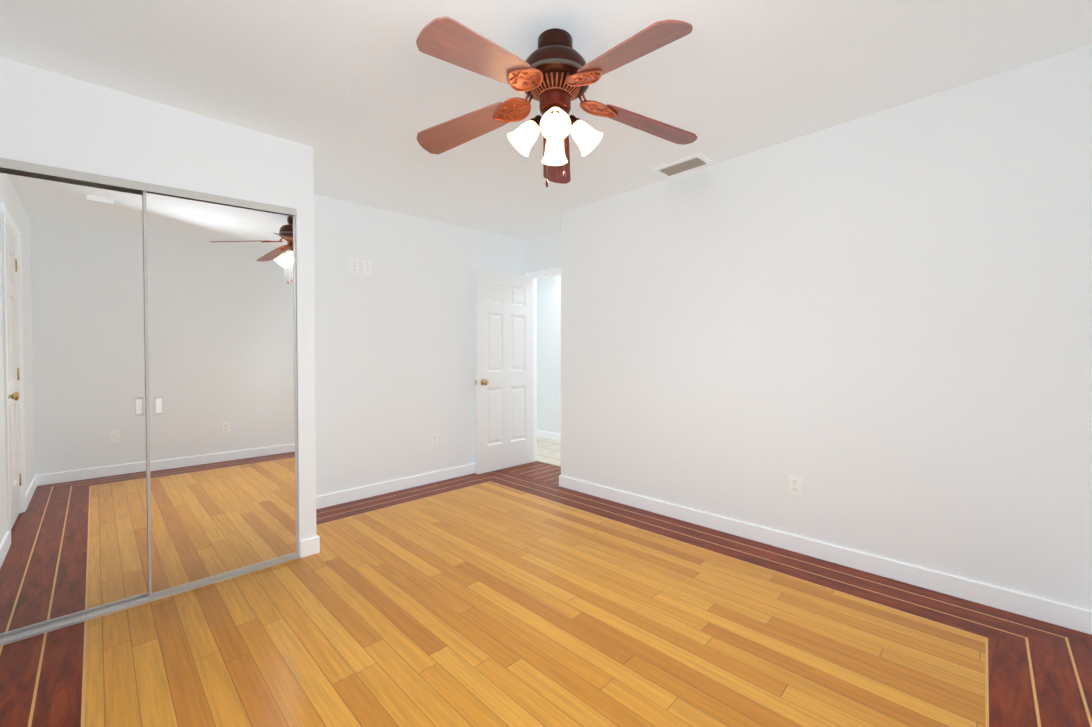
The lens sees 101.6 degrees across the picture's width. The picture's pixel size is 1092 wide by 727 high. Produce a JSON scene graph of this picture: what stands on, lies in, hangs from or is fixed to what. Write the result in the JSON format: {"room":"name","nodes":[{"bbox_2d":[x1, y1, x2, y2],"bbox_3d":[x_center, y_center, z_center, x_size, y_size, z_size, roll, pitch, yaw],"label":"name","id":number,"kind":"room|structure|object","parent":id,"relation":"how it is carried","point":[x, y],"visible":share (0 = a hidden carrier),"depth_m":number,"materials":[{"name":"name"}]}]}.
{"room":"empty bedroom","nodes":[
{"label":"empty bedroom","id":0,"kind":"room"},
{"bbox_2d":[295,142,315,557],"bbox_3d":[-1.721,-0.165,2.938,0.830,2.620,0.095,1,1,45],"label":"wall","id":1,"kind":"structure","parent":0,"point":[305,350],"depth_m":2.65,"materials":[{"name":"white paint"}]},
{"bbox_2d":[0,167,148,636],"bbox_3d":[-2.150,0.127,1.984,0.022,2.023,0.588,1,1,45],"label":"mirror door","id":2,"kind":"structure","parent":1,"relation":"in","point":[73,502],"depth_m":1.99,"materials":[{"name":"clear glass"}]},
{"bbox_2d":[0,158,299,645],"bbox_3d":[-1.917,0.131,2.203,0.081,2.052,1.237,1,1,45],"label":"door track","id":3,"kind":"structure","parent":1,"relation":"attached to","point":[81,176],"depth_m":2.10,"materials":[{"name":"silver metal"}]},
{"bbox_2d":[143,191,297,596],"bbox_3d":[-1.707,0.120,2.393,0.022,2.023,0.661,1,1,45],"label":"mirror door","id":4,"kind":"structure","parent":1,"relation":"in","point":[220,368],"depth_m":2.35,"materials":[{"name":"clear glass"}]},
{"bbox_2d":[300,534,319,555],"bbox_3d":[-1.671,1.095,2.978,0.814,0.100,0.024,1,1,45],"label":"baseboard","id":5,"kind":"structure","parent":1,"relation":"attached to","point":[311,546],"depth_m":2.67,"materials":[{"name":"white paint"}]},
{"bbox_2d":[314,195,526,495],"bbox_3d":[-1.626,-0.177,3.712,0.120,2.620,4.040,1,1,45],"label":"wall","id":6,"kind":"structure","parent":0,"point":[394,360],"depth_m":3.92,"materials":[{"name":"white paint"}]},
{"bbox_2d":[350,258,358,273],"bbox_3d":[-1.576,-0.801,3.659,0.011,0.116,0.072,1,1,45],"label":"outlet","id":7,"kind":"object","parent":6,"relation":"attached to","point":[354,265],"visible":1,"depth_m":3.66,"materials":[{"name":"white plastic"}]},
{"bbox_2d":[363,260,371,274],"bbox_3d":[-1.500,-0.808,3.739,0.008,0.116,0.072,1,1,45],"label":"outlet","id":8,"kind":"object","parent":6,"relation":"attached to","point":[367,266],"visible":1,"depth_m":3.74,"materials":[{"name":"white plastic"}]},
{"bbox_2d":[316,463,475,508],"bbox_3d":[-1.096,1.076,4.174,0.014,0.100,2.515,1,1,45],"label":"baseboard","id":9,"kind":"structure","parent":6,"relation":"attached to","point":[336,498],"depth_m":3.90,"materials":[{"name":"white paint"}]},
{"bbox_2d":[431,433,437,445],"bbox_3d":[-1.054,0.720,4.215,0.008,0.116,0.072,1,1,45],"label":"outlet","id":10,"kind":"object","parent":6,"relation":"attached to","point":[434,439],"visible":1,"depth_m":4.21,"materials":[{"name":"white plastic"}]},
{"bbox_2d":[475,268,533,473],"bbox_3d":[-0.420,0.075,4.715,0.773,2.060,0.159,-1,1,-44],"label":"bedroom door","id":11,"kind":"structure","parent":6,"relation":"in","point":[504,362],"depth_m":4.67,"materials":[{"name":"white paint"}]},
{"bbox_2d":[527,240,530,272],"bbox_3d":[-0.169,-0.199,5.059,0.065,2.620,0.075,1,1,45],"label":"wall","id":12,"kind":"structure","parent":0,"point":[528,256],"depth_m":5.01,"materials":[{"name":"white paint"}]},
{"bbox_2d":[0,461,1091,726],"bbox_3d":[-0.088,1.155,2.301,4.080,0.001,3.920,1,1,45],"label":"floor","id":13,"kind":"structure","parent":0,"point":[1038,673],"depth_m":1.90,"materials":[{"name":"brown wood"}]},
{"bbox_2d":[559,475,1091,634],"bbox_3d":[1.233,1.094,2.999,3.119,0.100,0.018,1,1,45],"label":"baseboard","id":14,"kind":"structure","parent":13,"relation":"on","point":[1059,614],"depth_m":2.44,"materials":[{"name":"white paint"}]},
{"bbox_2d":[531,231,560,271],"bbox_3d":[0.140,-1.236,4.738,0.800,0.535,0.075,1,1,45],"label":"wall","id":15,"kind":"structure","parent":0,"point":[546,252],"depth_m":4.82,"materials":[{"name":"white paint"}]},
{"bbox_2d":[526,267,560,460],"bbox_3d":[0.133,0.051,4.766,0.909,2.130,0.099,1,1,45],"label":"door frame","id":16,"kind":"structure","parent":15,"relation":"attached to","point":[536,275],"depth_m":5.03,"materials":[{"name":"white paint"}]},
{"bbox_2d":[0,0,1091,240],"bbox_3d":[-0.725,-1.385,3.253,6.620,0.317,5.780,1,1,45],"label":"ceiling","id":17,"kind":"structure","parent":0,"point":[356,94],"depth_m":1.98,"materials":[{"name":"white paint"}]},
{"bbox_2d":[416,16,696,186],"bbox_3d":[0.028,-0.996,1.764,1.221,0.612,1.208,1,1,45],"label":"ceiling fan","id":18,"kind":"object","parent":17,"relation":"hanging from","point":[554,74],"visible":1,"depth_m":1.71,"materials":[{"name":"brown wood"}]},
{"bbox_2d":[651,153,713,178],"bbox_3d":[0.935,-1.351,3.057,0.355,0.013,0.215,0,2,45],"label":"ceiling vent","id":19,"kind":"object","parent":17,"relation":"in","point":[685,165],"visible":0.98,"depth_m":3.04,"materials":[{"name":"white metal"}]},
{"bbox_2d":[537,437,560,466],"bbox_3d":[0.168,1.104,5.552,4.480,0.008,1.070,1,1,45],"label":"floor","id":20,"kind":"structure","parent":0,"point":[548,451],"depth_m":5.56,"materials":[{"name":"white tile"}]},
{"bbox_2d":[537,275,560,433],"bbox_3d":[0.542,-0.214,5.997,4.600,2.620,0.120,1,1,45],"label":"wall","id":21,"kind":"structure","parent":0,"point":[548,354],"depth_m":6.40,"materials":[{"name":"white paint"}]},
{"bbox_2d":[537,430,560,440],"bbox_3d":[0.538,1.048,5.927,4.480,0.100,0.014,1,1,45],"label":"baseboard","id":22,"kind":"structure","parent":21,"relation":"attached to","point":[548,435],"depth_m":6.40,"materials":[{"name":"white paint"}]},
{"bbox_2d":[561,44,1091,610],"bbox_3d":[1.438,-0.168,3.156,3.135,2.620,0.530,1,1,45],"label":"wall","id":23,"kind":"structure","parent":0,"point":[873,332],"depth_m":2.43,"materials":[{"name":"white paint"}]},
{"bbox_2d":[788,475,801,495],"bbox_3d":[1.518,0.744,2.714,0.072,0.116,0.008,1,1,45],"label":"outlet","id":24,"kind":"object","parent":23,"relation":"attached to","point":[795,485],"visible":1,"depth_m":2.71,"materials":[{"name":"white plastic"}]},
{"bbox_3d":[-1.920,-1.190,2.184,0.063,0.545,1.235,1,1,45],"label":"cabinet filler","id":25,"kind":"structure","parent":0,"visible":0},
{"bbox_2d":[0,57,295,208],"bbox_3d":[-1.895,-1.145,2.160,0.007,0.635,1.235,1,1,45],"label":"wall","id":26,"kind":"structure","parent":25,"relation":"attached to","point":[49,118],"depth_m":2.10,"materials":[{"name":"white paint"}]}
]}

